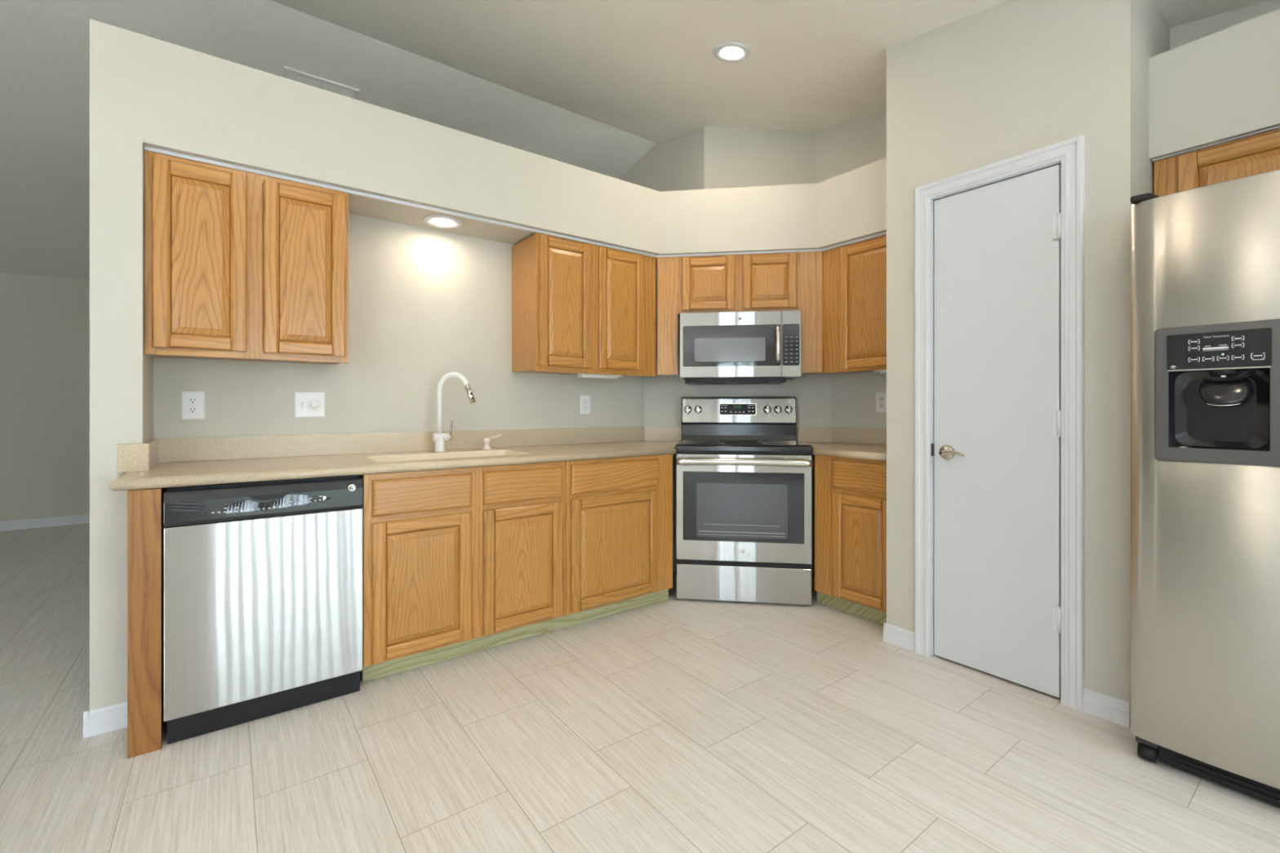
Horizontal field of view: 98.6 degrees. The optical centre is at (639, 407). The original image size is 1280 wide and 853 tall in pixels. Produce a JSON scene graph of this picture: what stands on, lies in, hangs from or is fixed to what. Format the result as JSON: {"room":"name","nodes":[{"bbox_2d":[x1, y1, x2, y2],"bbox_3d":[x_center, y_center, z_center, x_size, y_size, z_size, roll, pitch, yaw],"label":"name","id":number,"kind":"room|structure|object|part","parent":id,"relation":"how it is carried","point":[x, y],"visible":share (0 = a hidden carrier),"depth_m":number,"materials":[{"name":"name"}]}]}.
{"room":"kitchen","nodes":[
{"label":"kitchen","id":0,"kind":"room"},
{"bbox_2d":[0,272,89,521],"bbox_3d":[-5.268,-0.065,5.423,7.300,2.350,0.140,0,0,-37],"label":"wall","id":1,"kind":"structure","parent":0,"point":[45,321],"depth_m":5.13,"materials":[{"name":"beige paint"}]},
{"bbox_2d":[0,514,89,531],"bbox_3d":[-5.261,1.068,5.331,7.200,0.084,0.014,0,0,-37],"label":"baseboard","id":2,"kind":"structure","parent":1,"relation":"attached to","point":[85,518],"depth_m":5.12,"materials":[{"name":"white paint"}]},
{"bbox_2d":[89,18,644,710],"bbox_3d":[-0.963,-0.105,2.861,2.640,2.430,0.500,0,0,-37],"label":"wall","id":3,"kind":"structure","parent":0,"point":[425,305],"depth_m":2.50,"materials":[{"name":"beige paint"}]},
{"bbox_2d":[84,706,89,720],"bbox_3d":[-2.021,1.068,2.059,0.014,0.084,0.510,0,0,-37],"label":"baseboard","id":4,"kind":"structure","parent":3,"relation":"attached to","point":[87,713],"depth_m":1.86,"materials":[{"name":"white paint"}]},
{"bbox_2d":[83,701,127,737],"bbox_3d":[-1.822,1.068,1.893,0.132,0.084,0.014,0,0,-37],"label":"baseboard","id":5,"kind":"structure","parent":3,"relation":"attached to","point":[104,719],"depth_m":1.88,"materials":[{"name":"white paint"}]},
{"bbox_2d":[117,443,149,472],"bbox_3d":[-1.772,0.175,1.927,0.080,0.098,0.018,0,0,-37],"label":"backsplash","id":6,"kind":"structure","parent":3,"relation":"attached to","point":[133,457],"depth_m":1.92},
{"bbox_2d":[144,439,159,470],"bbox_3d":[-1.856,0.175,2.091,0.018,0.098,0.338,0,0,-37],"label":"backsplash","id":7,"kind":"structure","parent":3,"relation":"attached to","point":[153,443],"depth_m":2.08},
{"bbox_2d":[180,391,204,419],"bbox_3d":[-1.874,-0.010,2.307,0.079,0.121,0.009,0,0,-37],"label":"outlet","id":8,"kind":"object","parent":3,"relation":"attached to","point":[192,402],"visible":1,"depth_m":2.31,"materials":[{"name":"white plastic"}]},
{"bbox_2d":[187,397,198,413],"bbox_3d":[-1.873,-0.010,2.305,0.034,0.068,0.003,0,0,-37],"label":"receptacle","id":9,"kind":"object","parent":8,"relation":"attached to","point":[193,402],"depth_m":2.30,"materials":[{"name":"white plastic"}]},
{"bbox_2d":[144,150,348,364],"bbox_3d":[-1.611,-0.559,2.298,0.657,0.733,0.338,0,0,-37],"label":"upper cabinet","id":10,"kind":"object","parent":3,"relation":"attached to","point":[240,265],"visible":1,"depth_m":2.14,"materials":[{"name":"brown wood"}]},
{"bbox_3d":[-1.649,-0.563,2.070,0.280,0.686,0.018,0,0,-37],"label":"door","id":11,"kind":"part","parent":10,"relation":"part of","materials":[{"name":"brown wood"}]},
{"bbox_3d":[-1.649,-0.563,2.069,0.180,0.586,0.016,0,0,-37],"label":"panel","id":12,"kind":"part","parent":10,"relation":"part of","materials":[{"name":"brown wood"}]},
{"bbox_3d":[-1.379,-0.562,2.273,0.291,0.684,0.018,0,0,-37],"label":"door","id":13,"kind":"part","parent":10,"relation":"part of","materials":[{"name":"brown wood"}]},
{"bbox_3d":[-1.379,-0.562,2.273,0.191,0.584,0.016,0,0,-37],"label":"panel","id":14,"kind":"part","parent":10,"relation":"part of","materials":[{"name":"brown wood"}]},
{"bbox_2d":[294,391,324,417],"bbox_3d":[-1.533,-0.014,2.558,0.121,0.119,0.018,0,0,-37],"label":"dimmer switch","id":15,"kind":"object","parent":3,"relation":"attached to","point":[307,404],"visible":1,"depth_m":2.56,"materials":[{"name":"white plastic"}]},
{"bbox_3d":[-1.517,-0.014,2.566,0.060,0.060,0.012,0,0,-37],"label":"knob","id":16,"kind":"part","parent":15,"relation":"part of","materials":[{"name":"white plastic"}]},
{"bbox_2d":[154,426,644,462],"bbox_3d":[-0.972,0.175,2.979,2.496,0.098,0.018,0,0,-37],"label":"backsplash","id":17,"kind":"structure","parent":3,"relation":"attached to","point":[219,448],"depth_m":2.68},
{"bbox_2d":[511,232,655,376],"bbox_3d":[-0.316,-0.559,3.272,0.808,0.733,0.338,0,0,-37],"label":"upper cabinet","id":18,"kind":"object","parent":3,"relation":"attached to","point":[578,307],"visible":1,"depth_m":3.08,"materials":[{"name":"brown wood"}]},
{"bbox_3d":[-0.404,-0.569,3.006,0.319,0.687,0.018,0,0,-37],"label":"door","id":19,"kind":"part","parent":18,"relation":"part of","materials":[{"name":"brown wood"}]},
{"bbox_3d":[-0.404,-0.569,3.006,0.219,0.587,0.016,0,0,-37],"label":"panel","id":20,"kind":"part","parent":18,"relation":"part of","materials":[{"name":"brown wood"}]},
{"bbox_2d":[571,373,622,378],"bbox_3d":[-0.251,-0.189,3.233,0.310,0.032,0.070,0,0,-37],"label":"lamp","id":21,"kind":"object","parent":18,"relation":"attached to","point":[580,375],"visible":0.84,"depth_m":3.19,"materials":[{"name":"beige plastic"}]},
{"bbox_2d":[577,375,617,378],"bbox_3d":[-0.247,-0.179,3.233,0.245,0.012,0.056,0,0,-37],"label":"diffuser","id":22,"kind":"object","parent":21,"relation":"attached to","point":[579,376],"depth_m":3.21,"materials":[{"name":"white plastic"}]},
{"bbox_3d":[-0.106,-0.570,3.230,0.318,0.689,0.018,0,0,-37],"label":"door","id":23,"kind":"part","parent":18,"relation":"part of","materials":[{"name":"brown wood"}]},
{"bbox_3d":[-0.106,-0.570,3.230,0.218,0.589,0.016,0,0,-37],"label":"panel","id":24,"kind":"part","parent":18,"relation":"part of","materials":[{"name":"brown wood"}]},
{"bbox_2d":[580,395,590,414],"bbox_3d":[-0.342,-0.018,3.459,0.074,0.119,0.009,0,0,-37],"label":"outlet","id":25,"kind":"object","parent":3,"relation":"attached to","point":[584,399],"visible":1,"depth_m":3.46,"materials":[{"name":"white plastic"}]},
{"bbox_2d":[583,399,588,410],"bbox_3d":[-0.341,-0.018,3.457,0.034,0.068,0.003,0,0,-37],"label":"receptacle","id":26,"kind":"object","parent":25,"relation":"attached to","point":[585,401],"depth_m":3.46,"materials":[{"name":"white plastic"}]},
{"bbox_2d":[142,35,886,269],"bbox_3d":[-0.255,-1.130,3.008,3.724,0.380,1.275,0,0,-15],"label":"soffit","id":27,"kind":"structure","parent":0,"point":[196,104],"depth_m":2.63,"materials":[{"name":"beige paint"}]},
{"bbox_2d":[422,214,462,228],"bbox_3d":[-0.994,-0.930,2.775,0.188,0.020,0.188,0,0,-37],"label":"recessed light","id":28,"kind":"object","parent":27,"relation":"in","point":[435,220],"visible":1,"depth_m":2.75,"materials":[{"name":"white glass"}]},
{"bbox_2d":[0,0,1266,280],"bbox_3d":[-1.975,-1.581,1.411,8.140,1.069,10.630,0,0,-37],"label":"ceiling","id":29,"kind":"structure","parent":0,"point":[595,86],"depth_m":2.99,"materials":[{"name":"white paint"}]},
{"bbox_2d":[282,66,359,99],"bbox_3d":[-1.903,-1.893,3.279,0.380,0.048,0.199,0,0,-37],"label":"ceiling vent","id":30,"kind":"object","parent":29,"relation":"in","point":[291,73],"visible":0.44,"depth_m":3.22,"materials":[{"name":"white metal"}]},
{"bbox_2d":[713,42,751,62],"bbox_3d":[0.465,-1.793,2.783,0.187,0.036,0.185,0,0,-33],"label":"recessed light","id":31,"kind":"object","parent":29,"relation":"in","point":[730,52],"visible":1,"depth_m":2.76,"materials":[{"name":"white paint"}]},
{"bbox_2d":[0,523,1279,852],"bbox_3d":[-1.975,1.160,1.411,8.140,0.100,10.630,0,0,-37],"label":"floor","id":32,"kind":"structure","parent":0,"point":[672,725],"depth_m":1.73,"materials":[{"name":"tile"}]},
{"bbox_2d":[127,487,167,758],"bbox_3d":[-1.657,0.686,1.857,0.081,0.848,0.232,0,0,-37],"label":"end panel","id":33,"kind":"object","parent":32,"relation":"on","point":[146,726],"visible":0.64,"depth_m":1.76,"materials":[{"name":"brown wood"}]},
{"bbox_2d":[163,475,363,744],"bbox_3d":[-1.482,0.688,2.189,0.588,0.836,0.593,0,0,-37],"label":"dishwasher","id":34,"kind":"object","parent":32,"relation":"on","point":[263,581],"visible":1,"depth_m":1.94,"materials":[{"name":"silver metal"}]},
{"bbox_3d":[-1.326,0.332,1.982,0.588,0.112,0.067,0,0,-37],"label":"control panel","id":35,"kind":"part","parent":34,"relation":"part of","materials":[{"name":"black plastic"}]},
{"bbox_3d":[-1.333,1.065,1.992,0.572,0.082,0.028,0,0,-37],"label":"kick plate","id":36,"kind":"part","parent":34,"relation":"part of","materials":[{"name":"black plastic"}]},
{"bbox_2d":[211,495,326,513],"bbox_3d":[-1.306,0.343,1.953,0.337,0.030,0.004,0,0,-37],"label":"handle","id":37,"kind":"object","parent":34,"relation":"attached to","point":[265,504],"depth_m":1.95,"materials":[{"name":"white"}]},
{"bbox_2d":[362,461,565,666],"bbox_3d":[-0.897,0.639,2.656,0.898,0.753,0.619,0,0,-37],"label":"base cabinet","id":38,"kind":"object","parent":32,"relation":"on","point":[451,556],"visible":0.97,"depth_m":2.37,"materials":[{"name":"brown wood"}]},
{"bbox_2d":[108,426,681,490],"bbox_3d":[-0.737,0.194,2.774,2.752,0.135,0.629,0,0,-37],"label":"countertop","id":39,"kind":"structure","parent":38,"relation":"on","point":[156,463],"depth_m":2.44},
{"bbox_2d":[364,449,532,462],"bbox_3d":[-0.895,0.311,2.612,0.709,0.173,0.349,0,0,-37],"label":"sink","id":40,"kind":"object","parent":39,"relation":"in","point":[494,452],"visible":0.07,"depth_m":2.76,"materials":[{"name":"beige stone"}]},
{"bbox_2d":[431,372,476,452],"bbox_3d":[-0.947,0.021,2.818,0.231,0.406,0.085,0,0,-1],"label":"faucet","id":41,"kind":"object","parent":39,"relation":"on","point":[439,437],"visible":1,"depth_m":2.80,"materials":[{"name":"white metal"}]},
{"bbox_3d":[-0.979,0.117,2.845,0.022,0.103,0.033,0,0,-37],"label":"handle","id":42,"kind":"part","parent":41,"relation":"part of","materials":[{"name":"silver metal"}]},
{"bbox_3d":[-0.952,-0.023,2.804,0.170,0.318,0.027,0,0,6],"label":"spout","id":43,"kind":"part","parent":41,"relation":"part of","materials":[{"name":"white plastic"}]},
{"bbox_2d":[483,434,501,449],"bbox_3d":[-0.797,0.183,2.959,0.096,0.082,0.042,0,0,6],"label":"soap dispenser","id":44,"kind":"object","parent":39,"relation":"on","point":[486,441],"visible":1,"depth_m":2.95,"materials":[{"name":"white plastic"}]},
{"bbox_3d":[-0.893,0.358,2.283,0.396,0.144,0.018,0,0,-37],"label":"drawer","id":45,"kind":"part","parent":38,"relation":"part of","materials":[{"name":"brown wood"}]},
{"bbox_3d":[-0.893,0.730,2.283,0.396,0.547,0.018,0,0,-37],"label":"door","id":46,"kind":"part","parent":38,"relation":"part of","materials":[{"name":"brown wood"}]},
{"bbox_3d":[-0.893,0.730,2.282,0.296,0.447,0.016,0,0,-37],"label":"panel","id":47,"kind":"part","parent":38,"relation":"part of","materials":[{"name":"brown wood"}]},
{"bbox_3d":[-0.533,0.358,2.553,0.395,0.144,0.018,0,0,-37],"label":"drawer","id":48,"kind":"part","parent":38,"relation":"part of","materials":[{"name":"brown wood"}]},
{"bbox_3d":[-0.533,0.730,2.553,0.395,0.547,0.018,0,0,-37],"label":"door","id":49,"kind":"part","parent":38,"relation":"part of","materials":[{"name":"brown wood"}]},
{"bbox_3d":[-0.533,0.730,2.553,0.295,0.447,0.016,0,0,-37],"label":"panel","id":50,"kind":"part","parent":38,"relation":"part of","materials":[{"name":"brown wood"}]},
{"bbox_2d":[362,588,668,682],"bbox_3d":[-0.482,1.062,2.708,1.604,0.092,0.014,0,0,-37],"label":"board","id":51,"kind":"object","parent":32,"relation":"on","point":[410,662],"visible":0.64,"depth_m":2.58,"materials":[{"name":"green wood"}]},
{"bbox_2d":[565,453,672,615],"bbox_3d":[-0.263,0.639,3.132,0.683,0.753,0.619,0,0,-37],"label":"base cabinet","id":52,"kind":"object","parent":32,"relation":"on","point":[619,511],"visible":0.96,"depth_m":2.86,"materials":[{"name":"brown wood"}]},
{"bbox_3d":[-0.119,0.355,2.865,0.545,0.146,0.018,0,0,-37],"label":"drawer","id":53,"kind":"part","parent":52,"relation":"part of","materials":[{"name":"brown wood"}]},
{"bbox_3d":[-0.120,0.727,2.865,0.543,0.552,0.018,0,0,-37],"label":"door","id":54,"kind":"part","parent":52,"relation":"part of","materials":[{"name":"brown wood"}]},
{"bbox_3d":[-0.119,0.727,2.865,0.443,0.452,0.016,0,0,-37],"label":"panel","id":55,"kind":"part","parent":52,"relation":"part of","materials":[{"name":"brown wood"}]},
{"bbox_2d":[675,396,813,604],"bbox_3d":[0.613,0.519,3.335,0.764,1.182,0.597,0,0,8],"label":"range","id":56,"kind":"object","parent":32,"relation":"on","point":[744,474],"visible":1,"depth_m":3.12,"materials":[{"name":"silver metal"}]},
{"bbox_3d":[0.312,0.012,3.593,0.051,0.051,0.036,0,0,8],"label":"knob","id":57,"kind":"part","parent":56,"relation":"part of","materials":[{"name":"silver metal"}]},
{"bbox_3d":[0.379,0.012,3.583,0.051,0.051,0.036,0,0,8],"label":"knob","id":58,"kind":"part","parent":56,"relation":"part of","materials":[{"name":"silver metal"}]},
{"bbox_2d":[733,404,741,408],"bbox_3d":[0.630,-0.006,3.565,0.054,0.024,0.003,0,0,8],"label":"clock","id":59,"kind":"object","parent":56,"relation":"on","point":[735,406],"depth_m":3.57,"materials":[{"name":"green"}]},
{"bbox_3d":[0.636,0.019,3.567,0.724,0.157,0.026,0,0,8],"label":"control panel","id":60,"kind":"part","parent":56,"relation":"part of","materials":[{"name":"silver metal"}]},
{"bbox_3d":[0.583,0.567,3.119,0.752,0.605,0.030,0,0,8],"label":"oven door","id":61,"kind":"part","parent":56,"relation":"part of","materials":[{"name":"silver metal"}]},
{"bbox_3d":[0.583,0.996,3.122,0.752,0.200,0.035,0,0,8],"label":"drawer","id":62,"kind":"part","parent":56,"relation":"part of","materials":[{"name":"silver metal"}]},
{"bbox_2d":[675,440,813,453],"bbox_3d":[0.613,0.234,3.333,0.764,0.045,0.478,0,0,8],"label":"cooktop","id":63,"kind":"object","parent":56,"relation":"in","point":[683,446],"depth_m":3.13,"materials":[{"name":"black glass"}]},
{"bbox_3d":[0.576,0.302,3.072,0.740,0.044,0.066,0,0,8],"label":"handle","id":64,"kind":"part","parent":56,"relation":"part of","materials":[{"name":"silver metal"}]},
{"bbox_3d":[0.815,0.012,3.522,0.051,0.051,0.036,0,0,8],"label":"knob","id":65,"kind":"part","parent":56,"relation":"part of","materials":[{"name":"silver metal"}]},
{"bbox_3d":[0.881,0.012,3.512,0.051,0.051,0.036,0,0,8],"label":"knob","id":66,"kind":"part","parent":56,"relation":"part of","materials":[{"name":"silver metal"}]},
{"bbox_3d":[0.948,0.012,3.503,0.051,0.051,0.036,0,0,8],"label":"knob","id":67,"kind":"part","parent":56,"relation":"part of","materials":[{"name":"silver metal"}]},
{"bbox_2d":[814,455,886,612],"bbox_3d":[1.314,0.639,3.024,0.540,0.753,0.470,0,0,-37],"label":"base cabinet","id":68,"kind":"object","parent":32,"relation":"on","point":[851,493],"visible":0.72,"depth_m":2.86,"materials":[{"name":"brown wood"}]},
{"bbox_2d":[797,426,886,461],"bbox_3d":[1.187,0.194,3.173,0.567,0.135,0.860,0,0,-37],"label":"countertop","id":69,"kind":"structure","parent":68,"relation":"on","point":[846,442],"depth_m":3.34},
{"bbox_3d":[1.135,0.354,2.829,0.018,0.148,0.333,0,0,-37],"label":"drawer","id":70,"kind":"part","parent":68,"relation":"part of","materials":[{"name":"brown wood"}]},
{"bbox_3d":[1.136,0.731,2.828,0.018,0.548,0.330,0,0,-37],"label":"door","id":71,"kind":"part","parent":68,"relation":"part of","materials":[{"name":"brown wood"}]},
{"bbox_3d":[1.135,0.731,2.827,0.016,0.448,0.230,0,0,-37],"label":"panel","id":72,"kind":"part","parent":68,"relation":"part of","materials":[{"name":"brown wood"}]},
{"bbox_2d":[817,591,886,624],"bbox_3d":[1.166,1.062,2.937,0.014,0.092,0.507,0,0,-37],"label":"board","id":73,"kind":"object","parent":32,"relation":"on","point":[869,613],"visible":0.43,"depth_m":2.96,"materials":[{"name":"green wood"}]},
{"bbox_2d":[1129,169,1279,807],"bbox_3d":[2.096,0.224,1.585,0.868,1.772,0.905,0,0,-37],"label":"refrigerator","id":74,"kind":"object","parent":32,"relation":"on","point":[1205,260],"visible":1,"depth_m":1.58,"materials":[{"name":"grey metal"}]},
{"bbox_3d":[1.643,-0.164,1.568,0.004,0.104,0.207,0,0,-37],"label":"touch panel","id":75,"kind":"part","parent":74,"relation":"part of","materials":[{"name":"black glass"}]},
{"bbox_2d":[1188,335,1264,361],"bbox_3d":[1.651,-0.165,1.553,0.001,0.068,0.148,0,0,-37],"label":"print","id":76,"kind":"object","parent":74,"relation":"on","point":[1201,348],"depth_m":1.55,"materials":[{"name":"white"}]},
{"bbox_2d":[618,131,691,191],"bbox_3d":[-0.978,-0.453,5.746,0.135,3.125,4.640,0,0,-37],"label":"wall","id":77,"kind":"structure","parent":0,"point":[667,166],"depth_m":4.07,"materials":[{"name":"beige paint"}]},
{"bbox_2d":[644,269,831,577],"bbox_3d":[0.596,-0.104,3.731,1.329,2.429,0.138,0,0,8],"label":"wall","id":78,"kind":"structure","parent":0,"point":[663,393],"depth_m":3.66,"materials":[{"name":"beige paint"}]},
{"bbox_2d":[644,426,681,440],"bbox_3d":[0.158,0.175,3.713,0.255,0.098,0.018,0,0,8],"label":"backsplash","id":79,"kind":"structure","parent":78,"relation":"attached to","point":[651,433],"depth_m":3.70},
{"bbox_2d":[657,251,822,374],"bbox_3d":[0.613,-0.565,3.470,0.982,0.723,0.329,0,0,8],"label":"upper cabinet","id":80,"kind":"object","parent":78,"relation":"attached to","point":[788,281],"visible":0.94,"depth_m":3.31,"materials":[{"name":"brown wood"}]},
{"bbox_2d":[144,146,886,257],"bbox_3d":[-0.293,-0.933,2.833,3.319,0.013,0.912,0,0,-15],"label":"trim","id":81,"kind":"structure","parent":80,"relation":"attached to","point":[146,148],"depth_m":2.63,"materials":[{"name":"white paint"}]},
{"bbox_3d":[0.413,-0.753,3.342,0.317,0.317,0.018,0,0,8],"label":"door","id":82,"kind":"part","parent":80,"relation":"part of","materials":[{"name":"brown wood"}]},
{"bbox_3d":[0.413,-0.753,3.341,0.217,0.217,0.016,0,0,8],"label":"panel","id":83,"kind":"part","parent":80,"relation":"part of","materials":[{"name":"brown wood"}]},
{"bbox_3d":[0.593,-0.750,3.336,0.725,0.351,0.020,0,0,8],"label":"frame","id":84,"kind":"part","parent":80,"relation":"part of","materials":[{"name":"brown wood"}]},
{"bbox_2d":[680,310,800,384],"bbox_3d":[0.611,-0.356,3.411,0.706,0.421,0.430,0,0,8],"label":"microwave","id":85,"kind":"object","parent":80,"relation":"attached to","point":[753,347],"visible":1,"depth_m":3.25,"materials":[{"name":"silver metal"}]},
{"bbox_3d":[0.540,-0.366,3.258,0.572,0.243,0.006,0,0,8],"label":"door glass","id":86,"kind":"part","parent":85,"relation":"part of","materials":[{"name":"black glass"}]},
{"bbox_3d":[0.800,-0.370,3.193,0.029,0.232,0.052,0,0,8],"label":"handle","id":87,"kind":"part","parent":85,"relation":"part of","materials":[{"name":"silver metal"}]},
{"bbox_3d":[0.885,-0.373,3.222,0.110,0.387,0.032,0,0,8],"label":"control panel","id":88,"kind":"part","parent":85,"relation":"part of","materials":[{"name":"silver metal"}]},
{"bbox_3d":[0.776,-0.753,3.290,0.217,0.217,0.016,0,0,8],"label":"panel","id":89,"kind":"part","parent":80,"relation":"part of","materials":[{"name":"brown wood"}]},
{"bbox_3d":[0.776,-0.753,3.290,0.317,0.317,0.018,0,0,8],"label":"door","id":90,"kind":"part","parent":80,"relation":"part of","materials":[{"name":"brown wood"}]},
{"bbox_2d":[797,426,832,442],"bbox_3d":[1.136,0.175,3.569,0.215,0.098,0.018,0,0,9],"label":"backsplash","id":91,"kind":"structure","parent":78,"relation":"attached to","point":[805,434],"depth_m":3.56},
{"bbox_2d":[691,126,815,190],"bbox_3d":[0.787,-1.588,3.763,0.864,0.737,0.102,0,0,6],"label":"wall","id":92,"kind":"structure","parent":0,"point":[722,157],"depth_m":3.72,"materials":[{"name":"beige paint"}]},
{"bbox_2d":[886,0,1138,702],"bbox_3d":[1.484,-0.312,2.302,0.110,2.843,0.885,0,0,-37],"label":"wall","id":93,"kind":"structure","parent":0,"point":[1101,37],"depth_m":2.10,"materials":[{"name":"beige paint"}]},
{"bbox_2d":[883,622,915,652],"bbox_3d":[1.208,1.068,2.566,0.014,0.084,0.151,0,0,-37],"label":"baseboard","id":94,"kind":"structure","parent":93,"relation":"attached to","point":[897,636],"depth_m":2.56,"materials":[{"name":"white paint"}]},
{"bbox_2d":[931,164,1061,697],"bbox_3d":[1.439,0.089,2.257,0.094,2.018,0.476,0,0,-37],"label":"door","id":95,"kind":"structure","parent":93,"relation":"in","point":[996,446],"depth_m":2.24,"materials":[{"name":"white paint"}]},
{"bbox_3d":[1.311,0.187,2.455,0.043,0.056,0.004,0,0,-37],"label":"strike plate","id":96,"kind":"part","parent":95,"relation":"part of","materials":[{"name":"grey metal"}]},
{"bbox_3d":[1.336,0.195,2.364,0.058,0.064,0.123,0,0,-37],"label":"handle","id":97,"kind":"part","parent":95,"relation":"part of","materials":[{"name":"gold metal"}]},
{"bbox_2d":[915,134,1084,711],"bbox_3d":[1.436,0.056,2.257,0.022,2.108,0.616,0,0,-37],"label":"trim","id":98,"kind":"structure","parent":93,"relation":"attached to","point":[1071,152],"depth_m":2.05,"materials":[{"name":"white paint"}]},
{"bbox_2d":[1083,688,1130,728],"bbox_3d":[1.659,1.068,1.966,0.014,0.084,0.138,0,0,-37],"label":"baseboard","id":99,"kind":"structure","parent":93,"relation":"attached to","point":[1104,706],"depth_m":1.96,"materials":[{"name":"white paint"}]},
{"bbox_2d":[815,0,1279,428],"bbox_3d":[2.042,-0.385,2.625,0.140,2.991,2.980,0,0,-37],"label":"wall","id":100,"kind":"structure","parent":0,"point":[844,148],"depth_m":3.39,"materials":[{"name":"beige paint"}]},
{"bbox_2d":[822,235,886,373],"bbox_3d":[1.369,-0.566,3.125,0.333,0.721,0.566,0,0,-37],"label":"upper cabinet","id":101,"kind":"object","parent":100,"relation":"attached to","point":[854,275],"visible":0.56,"depth_m":3.07,"materials":[{"name":"brown wood"}]},
{"bbox_3d":[1.272,-0.567,2.992,0.016,0.590,0.318,0,0,-37],"label":"panel","id":102,"kind":"part","parent":101,"relation":"part of","materials":[{"name":"brown wood"}]},
{"bbox_2d":[873,369,886,373],"bbox_3d":[1.394,-0.204,2.963,0.070,0.032,0.250,0,0,-37],"label":"lamp","id":103,"kind":"object","parent":101,"relation":"attached to","point":[882,371],"visible":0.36,"depth_m":3.01,"materials":[{"name":"beige plastic"}]},
{"bbox_2d":[832,426,886,445],"bbox_3d":[1.457,0.175,3.271,0.018,0.098,0.693,0,0,-37],"label":"backsplash","id":104,"kind":"structure","parent":100,"relation":"attached to","point":[841,435],"depth_m":3.39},
{"bbox_2d":[875,392,886,412],"bbox_3d":[1.446,-0.032,3.294,0.009,0.118,0.074,0,0,-37],"label":"outlet","id":105,"kind":"object","parent":100,"relation":"attached to","point":[881,397],"visible":0.98,"depth_m":3.29,"materials":[{"name":"white plastic"}]},
{"bbox_2d":[878,396,884,408],"bbox_3d":[1.444,-0.032,3.292,0.003,0.068,0.033,0,0,-37],"label":"receptacle","id":106,"kind":"object","parent":105,"relation":"attached to","point":[881,399],"depth_m":3.29,"materials":[{"name":"beige plastic"}]},
{"bbox_2d":[1154,128,1279,196],"bbox_3d":[2.376,-0.788,1.787,0.333,0.296,0.996,0,0,-37],"label":"upper cabinet","id":107,"kind":"object","parent":100,"relation":"attached to","point":[1260,153],"visible":0.45,"depth_m":1.95,"materials":[{"name":"brown wood"}]},
{"bbox_2d":[1151,125,1279,162],"bbox_3d":[2.248,-0.938,1.694,0.017,0.004,1.001,0,0,-37],"label":"trim","id":108,"kind":"structure","parent":107,"relation":"attached to","point":[1276,127],"depth_m":1.95,"materials":[{"name":"white paint"}]},
{"bbox_3d":[2.116,-0.783,1.870,0.016,0.178,0.316,0,0,-37],"label":"panel","id":109,"kind":"part","parent":107,"relation":"part of","materials":[{"name":"brown wood"}]},
{"bbox_2d":[1138,0,1169,195],"bbox_3d":[1.972,-0.252,2.174,0.515,2.723,0.095,0,0,-37],"label":"wall","id":110,"kind":"structure","parent":0,"point":[1153,28],"depth_m":2.06,"materials":[{"name":"beige paint"}]},
{"bbox_2d":[1149,8,1279,164],"bbox_3d":[2.366,-1.130,1.783,0.355,0.380,1.005,0,0,-37],"label":"wall","id":111,"kind":"structure","parent":0,"point":[1223,85],"depth_m":1.94,"materials":[{"name":"beige paint"}]}
]}

